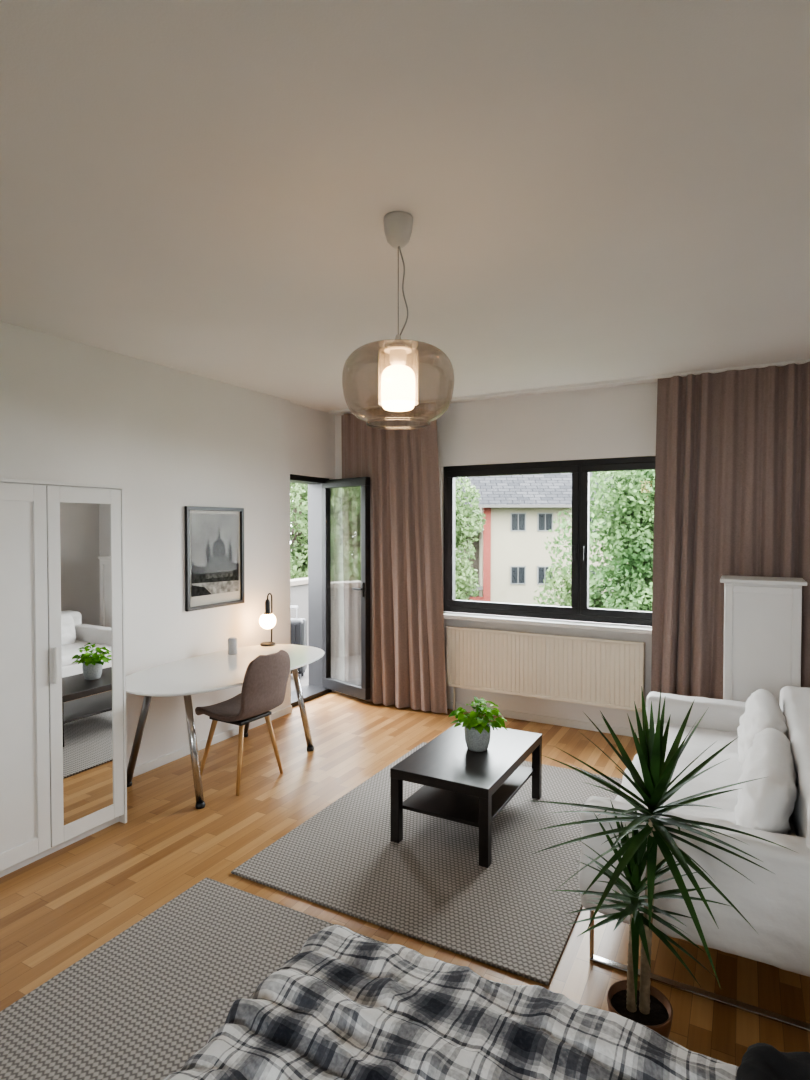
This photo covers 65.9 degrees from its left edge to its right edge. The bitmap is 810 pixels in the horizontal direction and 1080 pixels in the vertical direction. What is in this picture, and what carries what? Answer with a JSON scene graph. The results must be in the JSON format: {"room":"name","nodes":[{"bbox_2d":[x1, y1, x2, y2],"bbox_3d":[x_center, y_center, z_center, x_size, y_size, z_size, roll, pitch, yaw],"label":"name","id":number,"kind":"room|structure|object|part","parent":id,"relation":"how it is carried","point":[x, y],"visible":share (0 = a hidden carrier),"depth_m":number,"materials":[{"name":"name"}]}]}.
{"room":"studio apartment","nodes":[
{"label":"studio apartment","id":0,"kind":"room"},
{"bbox_2d":[0,321,334,766],"bbox_3d":[-2.420,0.202,3.271,0.330,2.750,6.830,1,1,28],"label":"wall","id":1,"kind":"structure","parent":0,"point":[71,411],"depth_m":4.32,"materials":[{"name":"paint"}]},
{"bbox_2d":[132,706,291,777],"bbox_3d":[-1.486,1.516,4.660,0.015,0.060,2.010,1,1,28],"label":"baseboard","id":2,"kind":"structure","parent":1,"relation":"attached to","point":[138,770],"depth_m":4.61,"materials":[{"name":"white wood"}]},
{"bbox_2d":[185,506,244,611],"bbox_3d":[-1.428,0.130,4.726,0.025,0.755,0.580,1,1,28],"label":"framed print","id":3,"kind":"object","parent":1,"relation":"attached to","point":[214,536],"visible":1,"depth_m":4.70,"materials":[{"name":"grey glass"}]},
{"bbox_2d":[290,577,308,690],"bbox_3d":[-1.549,1.131,6.899,1.520,1.130,5.600,1,1,28],"label":"balcony","id":4,"kind":"object","parent":1,"relation":"attached to","point":[298,587],"visible":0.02,"depth_m":8.37,"materials":[{"name":"concrete"}]},
{"bbox_2d":[290,606,306,678],"bbox_3d":[-1.306,1.130,6.922,0.408,0.788,0.248,0,1,3],"label":"suitcase","id":5,"kind":"object","parent":4,"relation":"on","point":[298,625],"visible":0.29,"depth_m":6.81,"materials":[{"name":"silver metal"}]},
{"bbox_3d":[-1.302,0.814,6.987,0.220,0.160,0.025,0,1,3],"label":"pull handle","id":6,"kind":"part","parent":5,"relation":"part of","materials":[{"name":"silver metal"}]},
{"bbox_2d":[290,474,331,706],"bbox_3d":[-1.016,0.457,5.968,0.270,2.120,0.700,1,1,28],"label":"frame","id":7,"kind":"object","parent":1,"relation":"attached to","point":[315,689],"visible":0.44,"depth_m":6.27,"materials":[{"name":"white paint"}]},
{"bbox_2d":[322,477,369,699],"bbox_3d":[-0.587,0.442,5.953,0.105,2.050,0.660,-1,2,-44],"label":"door","id":8,"kind":"structure","parent":1,"relation":"in","point":[363,692],"depth_m":5.96,"materials":[{"name":"clear glass"}]},
{"bbox_3d":[-0.571,0.432,5.969,0.006,1.890,0.540,-1,2,-44],"label":"leaf glass","id":9,"kind":"part","parent":8,"relation":"part of","materials":[{"name":"clear glass"}]},
{"bbox_3d":[-0.433,0.457,5.754,0.045,0.130,0.120,-1,2,-44],"label":"handle","id":10,"kind":"part","parent":8,"relation":"part of","materials":[{"name":"metal"}]},
{"bbox_2d":[0,0,809,414],"bbox_3d":[-0.260,-1.225,2.219,5.200,0.150,7.100,1,1,28],"label":"ceiling","id":11,"kind":"structure","parent":0,"point":[592,190],"depth_m":1.99,"materials":[{"name":"paint"}]},
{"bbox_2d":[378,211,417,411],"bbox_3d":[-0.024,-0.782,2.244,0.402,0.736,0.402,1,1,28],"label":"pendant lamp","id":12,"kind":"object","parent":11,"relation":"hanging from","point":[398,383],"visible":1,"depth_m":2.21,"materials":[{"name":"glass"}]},
{"bbox_2d":[390,349,406,365],"bbox_3d":[-0.024,-0.654,2.247,0.060,0.063,0.060,1,1,28],"label":"bulb socket","id":13,"kind":"object","parent":12,"relation":"attached to","point":[398,357],"depth_m":2.22,"materials":[{"name":"white paint"}]},
{"bbox_2d":[328,359,809,412],"bbox_3d":[1.337,-1.199,4.858,4.690,0.020,0.030,1,1,28],"label":"track","id":14,"kind":"object","parent":11,"relation":"attached to","point":[806,360],"visible":1,"depth_m":4.78,"materials":[{"name":"white metal"}]},
{"bbox_2d":[341,402,446,712],"bbox_3d":[-0.162,0.150,5.721,1.226,2.715,0.141,1,2,35],"label":"curtain","id":15,"kind":"object","parent":14,"relation":"hanging from","point":[398,451],"visible":0.73,"depth_m":5.62,"materials":[{"name":"brown fabric"}]},
{"bbox_2d":[651,362,809,698],"bbox_3d":[2.366,0.181,4.326,1.238,2.715,0.112,1,1,28],"label":"curtain","id":16,"kind":"object","parent":14,"relation":"hanging from","point":[732,494],"visible":0.63,"depth_m":4.40,"materials":[{"name":"brown fabric"}]},
{"bbox_2d":[0,691,809,1066],"bbox_3d":[-0.307,1.651,2.196,5.200,0.100,6.900,1,1,28],"label":"floor","id":17,"kind":"structure","parent":0,"point":[60,907],"depth_m":2.99,"materials":[{"name":"brown wood"}]},
{"bbox_2d":[0,478,126,877],"bbox_3d":[-2.050,0.647,3.037,0.532,1.871,1.225,1,1,28],"label":"wardrobe","id":18,"kind":"object","parent":17,"relation":"on","point":[63,748],"visible":1,"depth_m":3.12,"materials":[{"name":"white paint"}]},
{"bbox_3d":[-1.857,0.633,2.909,0.010,1.670,0.266,1,1,28],"label":"door panel","id":19,"kind":"part","parent":18,"relation":"part of","materials":[{"name":"white paint"}]},
{"bbox_3d":[-1.855,0.633,2.907,0.020,1.794,0.390,1,1,28],"label":"door","id":20,"kind":"part","parent":18,"relation":"part of","materials":[{"name":"white paint"}]},
{"bbox_3d":[-1.729,0.621,3.094,0.022,0.180,0.016,1,1,28],"label":"handle","id":21,"kind":"part","parent":18,"relation":"part of","materials":[{"name":"white metal"}]},
{"bbox_2d":[46,485,123,846],"bbox_3d":[-1.661,0.625,3.264,0.020,1.794,0.410,1,1,28],"label":"door","id":22,"kind":"structure","parent":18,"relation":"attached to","point":[85,523],"depth_m":3.25,"materials":[{"name":"white paint"}]},
{"bbox_2d":[60,502,113,825],"bbox_3d":[-1.659,0.625,3.263,0.007,1.670,0.286,1,1,28],"label":"mirror","id":23,"kind":"object","parent":18,"relation":"attached to","point":[86,528],"depth_m":3.26,"materials":[{"name":"silver metal"}]},
{"bbox_2d":[0,877,382,1079],"bbox_3d":[-0.681,1.607,1.652,1.640,0.012,1.990,1,1,28],"label":"area rug","id":24,"kind":"object","parent":17,"relation":"on","point":[139,1005],"visible":0.49,"depth_m":2.21,"materials":[{"name":"grey fabric"}]},
{"bbox_2d":[126,644,323,808],"bbox_3d":[-1.189,1.204,4.292,0.862,0.700,1.582,1,1,28],"label":"desk","id":25,"kind":"object","parent":17,"relation":"on","point":[215,671],"visible":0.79,"depth_m":3.95,"materials":[{"name":"white wood"}]},
{"bbox_3d":[-1.675,1.217,3.942,0.227,0.662,0.044,0,1,16],"label":"leg","id":26,"kind":"part","parent":25,"relation":"part of","materials":[{"name":"silver metal"}]},
{"bbox_3d":[-1.258,1.222,3.715,0.198,0.660,0.044,1,2,43],"label":"leg","id":27,"kind":"part","parent":25,"relation":"part of","materials":[{"name":"silver metal"}]},
{"bbox_3d":[-1.189,0.863,4.285,0.862,0.016,1.582,1,1,28],"label":"glass","id":28,"kind":"part","parent":25,"relation":"part of","materials":[{"name":"white glass"}]},
{"bbox_2d":[228,637,236,654],"bbox_3d":[-1.280,0.786,4.640,0.066,0.121,0.066,1,1,28],"label":"smart speaker","id":29,"kind":"object","parent":25,"relation":"on","point":[232,641],"visible":1,"depth_m":4.61},
{"bbox_3d":[-1.184,1.197,4.847,0.223,0.662,0.044,1,2,35],"label":"leg","id":30,"kind":"part","parent":25,"relation":"part of","materials":[{"name":"silver metal"}]},
{"bbox_2d":[259,593,275,646],"bbox_3d":[-1.094,0.631,4.979,0.132,0.416,0.132,1,1,28],"label":"table lamp","id":31,"kind":"object","parent":25,"relation":"on","point":[267,620],"visible":1,"depth_m":4.95,"materials":[{"name":"white"}]},
{"bbox_3d":[-1.094,0.644,4.979,0.132,0.132,0.132,1,1,28],"label":"globe","id":32,"kind":"part","parent":31,"relation":"part of","materials":[{"name":"white glass"}]},
{"bbox_2d":[265,599,270,612],"bbox_3d":[-1.094,0.529,4.977,0.060,0.110,0.060,1,1,28],"label":"socket","id":33,"kind":"object","parent":31,"relation":"attached to","point":[267,603],"depth_m":4.96,"materials":[{"name":"black metal"}]},
{"bbox_3d":[-1.082,0.623,5.001,0.012,0.401,0.062,1,1,28],"label":"stem","id":34,"kind":"part","parent":31,"relation":"part of","materials":[{"name":"metal"}]},
{"bbox_3d":[-0.767,1.202,4.620,0.194,0.660,0.044,0,1,21],"label":"leg","id":35,"kind":"part","parent":25,"relation":"part of","materials":[{"name":"silver metal"}]},
{"bbox_2d":[195,650,289,795],"bbox_3d":[-1.049,1.134,4.066,0.533,0.857,0.468,1,1,28],"label":"dining chair","id":36,"kind":"object","parent":17,"relation":"on","point":[266,677],"visible":1,"depth_m":3.94,"materials":[{"name":"brown fabric"}]},
{"bbox_3d":[-1.274,1.352,4.034,0.139,0.422,0.034,0,1,-11],"label":"leg","id":37,"kind":"part","parent":36,"relation":"part of","materials":[{"name":"brown wood"}]},
{"bbox_3d":[-1.026,1.355,3.881,0.074,0.422,0.118,1,1,28],"label":"leg","id":38,"kind":"part","parent":36,"relation":"part of","materials":[{"name":"brown wood"}]},
{"bbox_3d":[-0.869,1.349,4.139,0.129,0.421,0.033,-1,1,-27],"label":"leg","id":39,"kind":"part","parent":36,"relation":"part of","materials":[{"name":"brown wood"}]},
{"bbox_2d":[231,742,621,985],"bbox_3d":[0.325,1.565,3.489,1.525,0.012,2.020,1,1,28],"label":"area rug","id":40,"kind":"object","parent":17,"relation":"on","point":[430,886],"visible":0.69,"depth_m":2.97,"materials":[{"name":"grey fabric"}]},
{"bbox_2d":[390,722,541,867],"bbox_3d":[0.376,1.368,3.511,0.540,0.382,0.905,1,1,28],"label":"coffee table","id":41,"kind":"object","parent":40,"relation":"on","point":[463,785],"visible":0.93,"depth_m":3.29,"materials":[{"name":"black wood"}]},
{"bbox_3d":[-0.043,1.399,3.253,0.048,0.332,0.048,1,1,28],"label":"leg","id":42,"kind":"part","parent":41,"relation":"part of","materials":[{"name":"black wood"}]},
{"bbox_2d":[403,766,534,826],"bbox_3d":[0.376,1.388,3.512,0.480,0.018,0.815,1,1,28],"label":"shelf","id":43,"kind":"object","parent":41,"relation":"attached to","point":[432,801],"depth_m":3.31,"materials":[{"name":"black wood"}]},
{"bbox_2d":[448,696,507,751],"bbox_3d":[0.421,1.025,3.532,0.323,0.302,0.313,1,1,28],"label":"potted plant","id":44,"kind":"object","parent":41,"relation":"on","point":[477,731],"visible":1,"depth_m":3.47,"materials":[{"name":"green plant"}]},
{"bbox_3d":[0.409,1.108,3.524,0.148,0.137,0.148,1,1,28],"label":"pot","id":45,"kind":"part","parent":44,"relation":"part of","materials":[{"name":"ceramic"}]},
{"bbox_3d":[0.387,1.404,3.019,0.048,0.332,0.048,1,1,28],"label":"leg","id":46,"kind":"part","parent":41,"relation":"part of","materials":[{"name":"black wood"}]},
{"bbox_3d":[0.795,1.387,3.771,0.048,0.332,0.048,1,1,28],"label":"leg","id":47,"kind":"part","parent":41,"relation":"part of","materials":[{"name":"black wood"}]},
{"bbox_2d":[163,924,738,1079],"bbox_3d":[0.026,1.338,0.452,1.815,0.578,2.271,1,1,28],"label":"blanket","id":48,"kind":"object","parent":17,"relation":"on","point":[349,1005],"visible":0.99,"depth_m":1.35,"materials":[{"name":"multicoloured fabric"}]},
{"bbox_2d":[736,1043,809,1079],"bbox_3d":[0.786,0.999,1.022,0.432,0.083,0.283,1,1,28],"label":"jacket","id":49,"kind":"object","parent":48,"relation":"on","point":[761,1061],"visible":1,"depth_m":1.15,"materials":[{"name":"fabric"}]},
{"bbox_2d":[607,980,672,1037],"bbox_3d":[0.739,1.531,1.972,0.196,0.150,0.196,1,1,28],"label":"pot","id":50,"kind":"object","parent":17,"relation":"on","point":[656,1014],"depth_m":1.96,"materials":[{"name":"brown ceramic"}]},
{"bbox_2d":[533,686,794,1037],"bbox_3d":[0.791,1.022,1.960,0.762,1.168,0.734,1,1,28],"label":"dracaena","id":51,"kind":"object","parent":17,"relation":"on","point":[640,1002],"visible":0.98,"depth_m":1.92,"materials":[{"name":"plant"}]},
{"bbox_3d":[0.725,1.081,1.942,0.528,0.455,0.456,1,1,28],"label":"crown","id":52,"kind":"part","parent":51,"relation":"part of","materials":[{"name":"green plant"}]},
{"bbox_2d":[579,686,809,1031],"bbox_3d":[1.525,1.205,2.950,0.973,0.759,1.929,1,1,28],"label":"sofa","id":53,"kind":"object","parent":17,"relation":"on","point":[772,742],"visible":0.79,"depth_m":2.24,"materials":[{"name":"white fabric"}]},
{"bbox_3d":[1.104,1.202,2.183,0.964,0.416,0.177,1,1,28],"label":"arm","id":54,"kind":"part","parent":53,"relation":"part of"},
{"bbox_3d":[1.931,1.172,3.719,0.941,0.420,0.185,1,1,28],"label":"arm","id":55,"kind":"part","parent":53,"relation":"part of"},
{"bbox_2d":[614,722,796,835],"bbox_3d":[1.466,1.195,2.989,0.789,0.162,1.667,1,1,28],"label":"seat cushion","id":56,"kind":"object","parent":53,"relation":"on","point":[728,772],"depth_m":3.05,"materials":[{"name":"white fabric"}]},
{"bbox_2d":[737,689,787,771],"bbox_3d":[1.822,0.989,3.198,0.220,0.338,0.740,1,1,28],"label":"cushion","id":57,"kind":"object","parent":53,"relation":"on","point":[763,711],"depth_m":3.08,"materials":[{"name":"white fabric"}]},
{"bbox_2d":[735,728,796,834],"bbox_3d":[1.458,1.004,2.531,0.215,0.338,0.760,1,1,28],"label":"cushion","id":58,"kind":"object","parent":53,"relation":"on","point":[768,804],"depth_m":2.31,"materials":[{"name":"white fabric"}]},
{"bbox_2d":[720,575,806,704],"bbox_3d":[2.320,0.904,4.079,0.475,1.310,0.355,1,1,28],"label":"cabinet","id":59,"kind":"object","parent":17,"relation":"on","point":[763,615],"visible":0.54,"depth_m":3.94,"materials":[{"name":"white paint"}]},
{"bbox_2d":[335,382,657,729],"bbox_3d":[1.385,0.158,5.227,5.150,2.750,0.300,1,1,28],"label":"wall","id":60,"kind":"structure","parent":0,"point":[613,421],"depth_m":5.14,"materials":[{"name":"paint"}]},
{"bbox_2d":[447,702,638,737],"bbox_3d":[1.429,1.507,5.087,4.690,0.060,0.017,1,1,28],"label":"baseboard","id":61,"kind":"structure","parent":60,"relation":"attached to","point":[507,714],"depth_m":5.18,"materials":[{"name":"white wood"}]},
{"bbox_2d":[447,626,644,711],"bbox_3d":[1.117,1.152,5.186,1.640,0.765,0.127,1,1,28],"label":"radiator","id":62,"kind":"object","parent":60,"relation":"attached to","point":[607,673],"visible":0.91,"depth_m":5.09,"materials":[{"name":"metal"}]},
{"bbox_2d":[444,612,651,633],"bbox_3d":[1.178,0.683,5.163,2.080,0.033,0.170,1,1,28],"label":"sill","id":63,"kind":"structure","parent":60,"relation":"attached to","point":[449,615],"depth_m":5.10,"materials":[{"name":"white stone"}]},
{"bbox_2d":[443,456,655,625],"bbox_3d":[1.223,0.003,5.220,1.990,1.320,0.140,1,1,28],"label":"window","id":64,"kind":"structure","parent":60,"relation":"attached to","point":[558,616],"depth_m":5.31,"materials":[{"name":"black metal"}]},
{"bbox_3d":[0.912,-0.006,5.407,1.175,1.220,0.068,1,1,28],"label":"fixed sash","id":65,"kind":"part","parent":64,"relation":"part of","materials":[{"name":"clear glass"}]},
{"bbox_3d":[1.378,0.101,5.088,0.024,0.130,0.053,1,1,28],"label":"handle","id":66,"kind":"part","parent":64,"relation":"part of","materials":[{"name":"black metal"}]},
{"bbox_3d":[1.440,0.102,5.055,0.024,0.130,0.053,1,1,28],"label":"handle","id":67,"kind":"part","parent":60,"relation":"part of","materials":[{"name":"silver metal"}]},
{"bbox_3d":[1.756,0.004,4.949,0.705,1.220,0.068,1,1,28],"label":"opening sash","id":68,"kind":"part","parent":60,"relation":"part of","materials":[{"name":"clear glass"}]},
{"label":"outside","id":69,"kind":"structure","parent":0,"visible":0},
{"bbox_3d":[7.157,7.454,13.352,140.000,0.200,150.000,1,1,28],"label":"lawn","id":70,"kind":"structure","parent":69,"visible":0},
{"bbox_2d":[290,483,307,578],"bbox_3d":[-2.446,1.891,15.334,4.429,10.847,4.599,-1,1,-22],"label":"tree","id":71,"kind":"object","parent":70,"relation":"on","point":[298,493],"visible":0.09,"depth_m":14.23,"materials":[{"name":"green plant"}]},
{"bbox_2d":[455,508,478,596],"bbox_3d":[2.800,2.679,30.067,0.800,8.600,6.000,0,1,0],"label":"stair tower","id":72,"kind":"structure","parent":70,"relation":"on","point":[475,564],"depth_m":27.02,"materials":[{"name":"red paint"}]},
{"bbox_2d":[455,477,485,600],"bbox_3d":[1.046,2.114,17.922,2.467,10.285,2.442,0,1,14],"label":"tree","id":73,"kind":"object","parent":70,"relation":"on","point":[463,525],"visible":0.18,"depth_m":17.59,"materials":[{"name":"green plant"}]},
{"bbox_2d":[468,508,490,601],"bbox_3d":[2.950,2.769,26.043,1.200,8.600,0.250,0,1,0],"label":"column","id":74,"kind":"structure","parent":70,"relation":"on","point":[487,511],"depth_m":25.88,"materials":[{"name":"paint"}]},
{"bbox_2d":[479,508,627,605],"bbox_3d":[9.600,2.679,30.067,12.800,8.600,8.000,0,1,0],"label":"facade","id":75,"kind":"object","parent":70,"relation":"on","point":[509,548],"visible":0.02,"depth_m":26.02,"materials":[{"name":"beige paint"}]},
{"bbox_2d":[470,529,482,589],"bbox_3d":[2.750,2.036,26.402,0.900,5.050,1.300,0,1,0],"label":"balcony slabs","id":76,"kind":"object","parent":75,"relation":"attached to","point":[480,587],"visible":0.17,"depth_m":25.75},
{"bbox_2d":[511,514,594,582],"bbox_3d":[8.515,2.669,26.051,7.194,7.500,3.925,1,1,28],"label":"window panes","id":77,"kind":"structure","parent":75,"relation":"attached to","point":[516,577],"depth_m":25.97,"materials":[{"name":"grey glass"}]},
{"bbox_2d":[532,563,609,608],"bbox_3d":[4.139,3.923,15.149,2.444,6.791,2.596,0,1,-18],"label":"tree","id":78,"kind":"object","parent":70,"relation":"on","point":[566,595],"visible":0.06,"depth_m":14.93,"materials":[{"name":"green plant"}]},
{"bbox_2d":[544,470,654,611],"bbox_3d":[6.114,2.246,14.284,5.520,10.184,5.128,1,1,28],"label":"tree","id":79,"kind":"object","parent":70,"relation":"on","point":[632,499],"visible":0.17,"depth_m":13.24,"materials":[{"name":"green plant"}]},
{"bbox_2d":[592,471,650,592],"bbox_3d":[9.224,1.434,18.988,6.379,11.596,6.303,0,1,-8],"label":"tree","id":80,"kind":"object","parent":70,"relation":"on","point":[612,569],"visible":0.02,"depth_m":19.81,"materials":[{"name":"green plant"}]},
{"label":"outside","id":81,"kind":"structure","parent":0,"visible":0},
{"bbox_2d":[455,471,612,504],"bbox_3d":[9.250,-3.045,29.939,14.500,3.150,9.200,0,1,0],"label":"roof","id":82,"kind":"structure","parent":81,"point":[533,489],"depth_m":26.45,"materials":[{"name":"tile"}]},
{"bbox_2d":[465,505,571,507],"bbox_3d":[9.250,-1.376,25.336,14.500,0.120,0.120,0,1,0],"label":"gutter","id":83,"kind":"object","parent":82,"relation":"attached to","point":[480,506],"visible":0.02,"depth_m":25.28,"materials":[{"name":"white metal"}]}
]}

